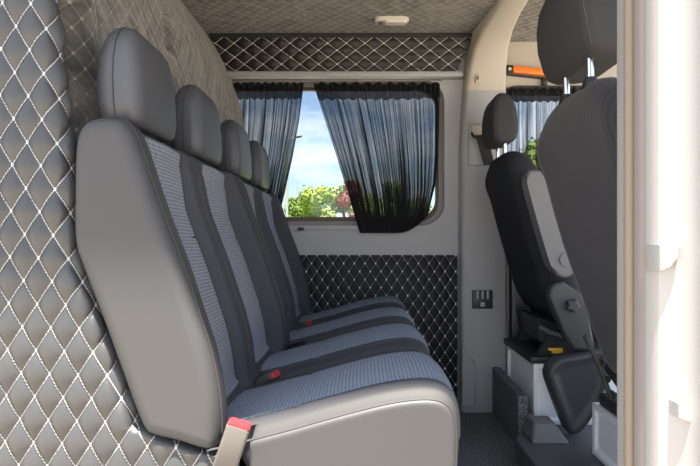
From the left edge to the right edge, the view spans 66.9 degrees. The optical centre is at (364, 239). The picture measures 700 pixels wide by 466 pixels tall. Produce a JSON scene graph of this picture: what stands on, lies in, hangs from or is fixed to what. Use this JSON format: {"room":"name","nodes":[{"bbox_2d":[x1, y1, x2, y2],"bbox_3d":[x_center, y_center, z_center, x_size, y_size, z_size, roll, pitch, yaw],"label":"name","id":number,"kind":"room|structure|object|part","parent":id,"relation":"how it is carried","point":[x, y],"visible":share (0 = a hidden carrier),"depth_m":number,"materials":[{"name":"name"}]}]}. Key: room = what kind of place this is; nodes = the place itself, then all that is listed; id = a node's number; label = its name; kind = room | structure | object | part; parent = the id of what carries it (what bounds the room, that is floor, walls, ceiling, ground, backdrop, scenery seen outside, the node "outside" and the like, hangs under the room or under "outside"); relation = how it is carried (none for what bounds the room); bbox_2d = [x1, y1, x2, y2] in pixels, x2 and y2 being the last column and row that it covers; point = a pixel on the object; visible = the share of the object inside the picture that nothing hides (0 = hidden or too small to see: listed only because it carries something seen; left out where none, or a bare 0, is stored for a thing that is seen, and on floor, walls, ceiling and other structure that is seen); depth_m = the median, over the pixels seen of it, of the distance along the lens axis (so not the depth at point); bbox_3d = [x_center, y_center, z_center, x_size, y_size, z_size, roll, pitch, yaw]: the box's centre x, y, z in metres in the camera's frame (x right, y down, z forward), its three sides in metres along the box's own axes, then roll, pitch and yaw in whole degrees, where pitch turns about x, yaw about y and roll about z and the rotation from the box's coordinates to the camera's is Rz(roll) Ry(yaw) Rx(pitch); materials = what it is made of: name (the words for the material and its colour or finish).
{"room":"vehicle interior","nodes":[
{"label":"vehicle interior","id":0,"kind":"room"},
{"bbox_2d":[59,0,234,162],"bbox_3d":[-0.753,-0.077,1.772,0.394,1.785,1.597,0,0,0],"label":"wall","id":1,"kind":"structure","parent":0,"point":[87,23],"depth_m":1.13,"materials":[{"name":"beige fabric"}]},
{"bbox_2d":[0,0,239,465],"bbox_3d":[-0.588,-0.225,0.949,0.724,1.359,0.042,0,0,0],"label":"wall panel","id":2,"kind":"object","parent":1,"relation":"in","point":[66,399],"depth_m":0.93,"materials":[{"name":"grey leather"}]},
{"bbox_2d":[163,12,243,167],"bbox_3d":[-0.599,-0.405,2.060,0.092,0.670,0.960,0,0,0],"label":"trim","id":3,"kind":"structure","parent":1,"relation":"attached to","point":[188,63],"depth_m":1.85,"materials":[{"name":"beige fabric"}]},
{"bbox_2d":[181,0,544,41],"bbox_3d":[0.200,-1.000,1.725,2.400,0.060,1.990,0,0,0],"label":"ceiling","id":4,"kind":"structure","parent":0,"point":[214,16],"depth_m":2.30,"materials":[{"name":"beige fabric"}]},
{"bbox_2d":[374,16,408,25],"bbox_3d":[0.116,-0.959,2.320,0.152,0.022,0.060,0,0,0],"label":"recessed light","id":5,"kind":"object","parent":4,"relation":"in","point":[381,20],"visible":1,"depth_m":2.30,"materials":[{"name":"beige plastic"}]},
{"bbox_2d":[212,41,616,402],"bbox_3d":[0.650,-0.077,2.615,3.300,1.785,0.090,0,0,0],"label":"wall","id":6,"kind":"structure","parent":0,"point":[442,239],"depth_m":2.57,"materials":[{"name":"grey plastic"}]},
{"bbox_2d":[231,79,448,229],"bbox_3d":[-0.198,-0.422,2.598,1.209,0.750,0.105,0,0,0],"label":"window","id":7,"kind":"structure","parent":6,"relation":"in","point":[294,223],"depth_m":2.61,"materials":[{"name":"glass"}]},
{"bbox_2d":[232,82,303,204],"bbox_3d":[-0.491,-0.407,2.545,0.394,0.708,0.016,0,0,0],"label":"curtain","id":8,"kind":"object","parent":7,"relation":"hanging from","point":[270,112],"visible":0.48,"depth_m":2.54,"materials":[{"name":"black fabric"}]},
{"bbox_3d":[-0.165,-0.773,2.560,1.070,0.010,0.010,0,0,0],"label":"curtain rail","id":9,"kind":"part","parent":7,"relation":"part of","materials":[{"name":"grey metal"}]},
{"bbox_3d":[-0.198,-0.423,2.631,1.121,0.663,0.022,0,0,0],"label":"frame","id":10,"kind":"part","parent":7,"relation":"part of","materials":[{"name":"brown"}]},
{"bbox_2d":[313,81,439,232],"bbox_3d":[0.055,-0.397,2.545,0.611,0.727,0.016,0,0,0],"label":"curtain","id":11,"kind":"object","parent":7,"relation":"hanging from","point":[384,137],"visible":1,"depth_m":2.54,"materials":[{"name":"black fabric"}]},
{"bbox_2d":[209,33,471,40],"bbox_3d":[-0.100,-0.959,2.505,1.260,0.018,0.070,0,0,0],"label":"trim","id":12,"kind":"structure","parent":6,"relation":"attached to","point":[210,34],"depth_m":2.47,"materials":[{"name":"black plastic"}]},
{"bbox_2d":[211,37,470,70],"bbox_3d":[-0.107,-0.878,2.524,1.225,0.143,0.088,0,0,0],"label":"header panel","id":13,"kind":"object","parent":6,"relation":"attached to","point":[236,53],"visible":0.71,"depth_m":2.50,"materials":[{"name":"black leather"}]},
{"bbox_2d":[227,71,463,79],"bbox_3d":[-0.115,-0.791,2.542,1.170,0.028,0.055,0,0,0],"label":"trim","id":14,"kind":"structure","parent":6,"relation":"attached to","point":[444,75],"depth_m":2.52,"materials":[{"name":"grey plastic"}]},
{"bbox_2d":[299,255,456,399],"bbox_3d":[-0.151,0.436,2.559,1.197,0.727,0.020,0,0,0],"label":"wall panel","id":15,"kind":"object","parent":6,"relation":"attached to","point":[426,285],"visible":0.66,"depth_m":2.55,"materials":[{"name":"black leather"}]},
{"bbox_2d":[462,347,475,406],"bbox_3d":[0.489,0.645,2.497,0.065,0.280,0.017,0,0,0],"label":"trim","id":16,"kind":"structure","parent":6,"relation":"attached to","point":[468,365],"depth_m":2.49,"materials":[{"name":"grey plastic"}]},
{"bbox_2d":[475,74,479,82],"bbox_3d":[0.526,-0.758,2.479,0.022,0.044,0.052,0,0,0],"label":"coat hook","id":17,"kind":"object","parent":6,"relation":"attached to","point":[477,76],"visible":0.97,"depth_m":2.47,"materials":[{"name":"beige plastic"}]},
{"bbox_2d":[468,124,492,165],"bbox_3d":[0.546,-0.449,2.474,0.119,0.197,0.057,0,0,0],"label":"belt","id":18,"kind":"object","parent":6,"relation":"attached to","point":[478,155],"visible":0.73,"depth_m":2.49,"materials":[{"name":"grey plastic"}]},
{"bbox_2d":[472,290,492,308],"bbox_3d":[0.553,0.280,2.490,0.096,0.086,0.021,0,0,0],"label":"switch panel","id":19,"kind":"object","parent":6,"relation":"attached to","point":[481,299],"visible":1,"depth_m":2.49,"materials":[{"name":"grey plastic"}]},
{"bbox_2d":[458,0,527,411],"bbox_3d":[0.565,-0.128,1.685,0.228,1.885,1.870,0,0,0],"label":"door pillar","id":20,"kind":"structure","parent":6,"relation":"attached to","point":[482,260],"depth_m":2.50,"materials":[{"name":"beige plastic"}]},
{"bbox_2d":[506,65,547,85],"bbox_3d":[0.793,-0.802,2.568,0.216,0.098,0.047,0,0,0],"label":"light bar","id":21,"kind":"object","parent":6,"relation":"attached to","point":[511,70],"visible":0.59,"depth_m":2.56,"materials":[{"name":"orange plastic"}]},
{"bbox_2d":[509,268,580,336],"bbox_3d":[1.300,0.325,2.562,1.200,0.740,0.055,0,0,0],"label":"door","id":22,"kind":"structure","parent":6,"relation":"in","point":[515,301],"depth_m":2.54,"materials":[{"name":"grey plastic"}]},
{"bbox_2d":[508,86,581,90],"bbox_3d":[1.130,-0.425,2.612,0.974,0.654,0.075,0,0,0],"label":"window","id":23,"kind":"structure","parent":6,"relation":"in","point":[515,87],"depth_m":2.58,"materials":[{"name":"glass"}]},
{"bbox_2d":[506,87,580,174],"bbox_3d":[0.862,-0.440,2.570,0.413,0.608,0.012,0,0,0],"label":"curtain","id":24,"kind":"object","parent":23,"relation":"hanging from","point":[527,96],"visible":0.21,"depth_m":2.57,"materials":[{"name":"black fabric"}]},
{"bbox_2d":[457,410,518,465],"bbox_3d":[-0.170,0.855,1.705,1.660,0.080,1.930,0,0,0],"label":"floor","id":25,"kind":"structure","parent":0,"point":[483,441],"depth_m":2.13,"materials":[{"name":"grey carpet"}]},
{"bbox_2d":[75,27,459,465],"bbox_3d":[-0.172,0.193,1.306,0.711,1.244,0.838,0,0,0],"label":"seat","id":26,"kind":"object","parent":25,"relation":"on","point":[171,251],"visible":1,"depth_m":0.95,"materials":[{"name":"grey fabric"}]},
{"bbox_3d":[-0.385,0.076,1.323,0.258,0.587,0.805,0,0,0],"label":"backrest","id":27,"kind":"part","parent":26,"relation":"part of","materials":[{"name":"grey plastic"}]},
{"bbox_3d":[-0.160,0.517,1.323,0.520,0.075,0.745,0,0,0],"label":"seat frame","id":28,"kind":"part","parent":26,"relation":"part of","materials":[{"name":"grey plastic"}]},
{"bbox_2d":[219,341,458,465],"bbox_3d":[-0.057,0.370,1.323,0.475,0.225,0.805,0,0,0],"label":"seat cushion","id":29,"kind":"object","parent":26,"relation":"on","point":[320,403],"depth_m":0.97,"materials":[{"name":"grey fabric"}]},
{"bbox_2d":[216,119,415,349],"bbox_3d":[-0.172,0.193,2.138,0.711,1.244,0.805,0,0,0],"label":"seat","id":30,"kind":"object","parent":25,"relation":"on","point":[247,160],"visible":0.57,"depth_m":2.08,"materials":[{"name":"grey fabric"}]},
{"bbox_3d":[-0.385,0.076,2.138,0.258,0.587,0.805,0,0,0],"label":"backrest","id":31,"kind":"part","parent":30,"relation":"part of","materials":[{"name":"grey fabric"}]},
{"bbox_2d":[286,303,412,349],"bbox_3d":[-0.057,0.370,2.138,0.475,0.225,0.805,0,0,0],"label":"seat cushion","id":32,"kind":"object","parent":30,"relation":"on","point":[303,327],"depth_m":1.92,"materials":[{"name":"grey fabric"}]},
{"bbox_2d":[492,367,528,442],"bbox_3d":[0.620,0.708,2.277,0.040,0.215,0.445,0,0,0],"label":"kick plate","id":33,"kind":"object","parent":25,"relation":"on","point":[509,402],"visible":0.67,"depth_m":2.23,"materials":[{"name":"black carpet"}]},
{"bbox_2d":[516,425,604,465],"bbox_3d":[1.427,0.810,1.705,1.745,0.150,1.930,0,0,0],"label":"floor","id":34,"kind":"structure","parent":0,"point":[578,452],"depth_m":1.85,"materials":[{"name":"grey rubber"}]},
{"bbox_2d":[521,416,568,443],"bbox_3d":[0.670,0.705,1.974,0.135,0.060,0.140,0,0,0],"label":"wedge","id":35,"kind":"object","parent":34,"relation":"on","point":[538,429],"visible":1,"depth_m":1.94,"materials":[{"name":"grey plastic"}]},
{"bbox_2d":[482,93,616,433],"bbox_3d":[0.893,0.058,2.249,0.734,1.355,0.582,0,0,0],"label":"seat","id":36,"kind":"object","parent":34,"relation":"on","point":[549,358],"visible":0.79,"depth_m":2.08,"materials":[{"name":"black"}]},
{"bbox_3d":[0.589,-0.395,2.350,0.018,0.080,0.017,0,0,0],"label":"headrest post","id":37,"kind":"part","parent":36,"relation":"part of","materials":[{"name":"silver metal"}]},
{"bbox_3d":[0.589,-0.395,2.230,0.018,0.080,0.017,0,0,0],"label":"headrest post","id":38,"kind":"part","parent":36,"relation":"part of","materials":[{"name":"silver metal"}]},
{"bbox_3d":[0.890,0.425,2.455,0.380,0.080,0.030,0,0,0],"label":"seat rail","id":39,"kind":"part","parent":36,"relation":"part of","materials":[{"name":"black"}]},
{"bbox_3d":[0.892,0.476,2.305,0.475,0.027,0.430,0,0,0],"label":"slide plate","id":40,"kind":"part","parent":36,"relation":"part of","materials":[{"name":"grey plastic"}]},
{"bbox_3d":[0.710,-0.020,2.290,0.304,0.698,0.480,0,0,0],"label":"backrest","id":41,"kind":"part","parent":36,"relation":"part of","materials":[{"name":"grey fabric"}]},
{"bbox_3d":[0.750,0.365,2.305,0.100,0.100,0.310,0,0,0],"label":"seat frame","id":42,"kind":"part","parent":36,"relation":"part of","materials":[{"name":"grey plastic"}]},
{"bbox_3d":[0.691,-0.059,2.000,0.182,0.404,0.070,0,0,0],"label":"armrest","id":43,"kind":"part","parent":36,"relation":"part of","materials":[{"name":"grey plastic"}]},
{"bbox_2d":[530,309,596,340],"bbox_3d":[1.021,0.335,2.300,0.478,0.141,0.480,0,0,0],"label":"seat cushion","id":44,"kind":"object","parent":36,"relation":"on","point":[558,337],"depth_m":2.15,"materials":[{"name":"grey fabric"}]},
{"bbox_3d":[0.890,0.425,2.155,0.380,0.080,0.030,0,0,0],"label":"seat rail","id":45,"kind":"part","parent":36,"relation":"part of","materials":[{"name":"black plastic"}]},
{"bbox_3d":[0.776,0.246,1.973,0.054,0.055,0.030,0,0,0],"label":"recliner knob","id":46,"kind":"part","parent":36,"relation":"part of","materials":[{"name":"grey plastic"}]},
{"bbox_2d":[537,0,616,465],"bbox_3d":[0.826,0.046,1.420,0.747,1.377,0.800,0,0,0],"label":"seat","id":47,"kind":"object","parent":34,"relation":"on","point":[577,39],"visible":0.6,"depth_m":1.26,"materials":[{"name":"black fabric"}]},
{"bbox_3d":[0.504,-0.380,1.325,0.018,0.110,0.017,0,0,0],"label":"headrest post","id":48,"kind":"part","parent":47,"relation":"part of","materials":[{"name":"silver metal"}]},
{"bbox_3d":[0.622,0.013,1.265,0.296,0.738,0.490,0,0,0],"label":"backrest","id":49,"kind":"part","parent":47,"relation":"part of","materials":[{"name":"grey fabric"}]},
{"bbox_3d":[0.504,-0.380,1.185,0.018,0.110,0.017,0,0,0],"label":"headrest post","id":50,"kind":"part","parent":47,"relation":"part of","materials":[{"name":"silver metal"}]},
{"bbox_3d":[0.990,0.536,1.465,0.400,0.042,0.650,0,0,0],"label":"slide plate","id":51,"kind":"part","parent":47,"relation":"part of","materials":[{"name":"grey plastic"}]},
{"bbox_3d":[0.890,0.432,1.360,0.380,0.175,0.400,0,0,0],"label":"seat frame","id":52,"kind":"part","parent":47,"relation":"part of","materials":[{"name":"black plastic"}]},
{"bbox_2d":[609,367,616,377],"bbox_3d":[0.921,0.335,1.270,0.478,0.141,0.480,0,0,0],"label":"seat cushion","id":53,"kind":"object","parent":47,"relation":"on","point":[612,370],"depth_m":1.45,"materials":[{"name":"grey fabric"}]},
{"bbox_2d":[617,0,699,465],"bbox_3d":[0.507,0.065,0.718,0.274,2.100,0.255,0,0,0],"label":"door frame","id":54,"kind":"structure","parent":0,"point":[666,32],"depth_m":0.68,"materials":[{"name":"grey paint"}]},
{"bbox_2d":[623,0,633,465],"bbox_3d":[0.376,0.065,0.748,0.019,2.099,0.020,0,0,0],"label":"seal","id":55,"kind":"object","parent":54,"relation":"attached to","point":[628,9],"visible":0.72,"depth_m":0.74,"materials":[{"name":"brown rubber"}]},
{"bbox_3d":[0.383,0.023,0.682,0.025,0.034,0.036,0,0,0],"label":"striker plate","id":56,"kind":"part","parent":54,"relation":"part of","materials":[{"name":"grey paint"}]},
{"label":"outside","id":57,"kind":"structure","parent":0,"visible":0},
{"bbox_3d":[0.000,1.430,84.500,280.000,0.170,151.000,0,0,0],"label":"lawn","id":58,"kind":"structure","parent":57,"visible":0},
{"bbox_2d":[286,135,301,216],"bbox_3d":[-3.238,-1.690,24.000,0.749,6.071,0.240,0,0,0],"label":"street lamp","id":59,"kind":"object","parent":58,"relation":"on","point":[301,135],"visible":0.35,"depth_m":23.95,"materials":[{"name":"silver metal"}]},
{"bbox_2d":[283,195,313,216],"bbox_3d":[-4.691,-0.920,37.973,3.327,4.569,2.514,0,0,0],"label":"tree","id":60,"kind":"object","parent":58,"relation":"on","point":[294,209],"visible":0.21,"depth_m":37.40,"materials":[{"name":"green plant"}]},
{"bbox_2d":[298,185,336,216],"bbox_3d":[-2.922,-0.917,30.990,2.575,4.562,2.984,0,0,-35],"label":"tree","id":61,"kind":"object","parent":58,"relation":"on","point":[315,200],"visible":0.48,"depth_m":30.24,"materials":[{"name":"green plant"}]},
{"bbox_2d":[318,181,353,216],"bbox_3d":[-1.837,-1.823,43.155,5.187,6.394,4.478,0,0,0],"label":"tree","id":62,"kind":"object","parent":58,"relation":"on","point":[330,209],"visible":0.13,"depth_m":42.94,"materials":[{"name":"green plant"}]},
{"bbox_2d":[335,183,354,216],"bbox_3d":[-0.674,-0.891,27.112,1.803,4.511,2.124,0,0,0],"label":"tree","id":63,"kind":"object","parent":58,"relation":"on","point":[343,201],"visible":0.09,"depth_m":26.41,"materials":[{"name":"pink plant"}]},
{"bbox_2d":[529,138,534,164],"bbox_3d":[8.977,-1.996,26.044,4.534,6.736,3.737,0,0,0],"label":"tree","id":64,"kind":"object","parent":58,"relation":"on","point":[533,138],"visible":0.02,"depth_m":25.69,"materials":[{"name":"green plant"}]}
]}

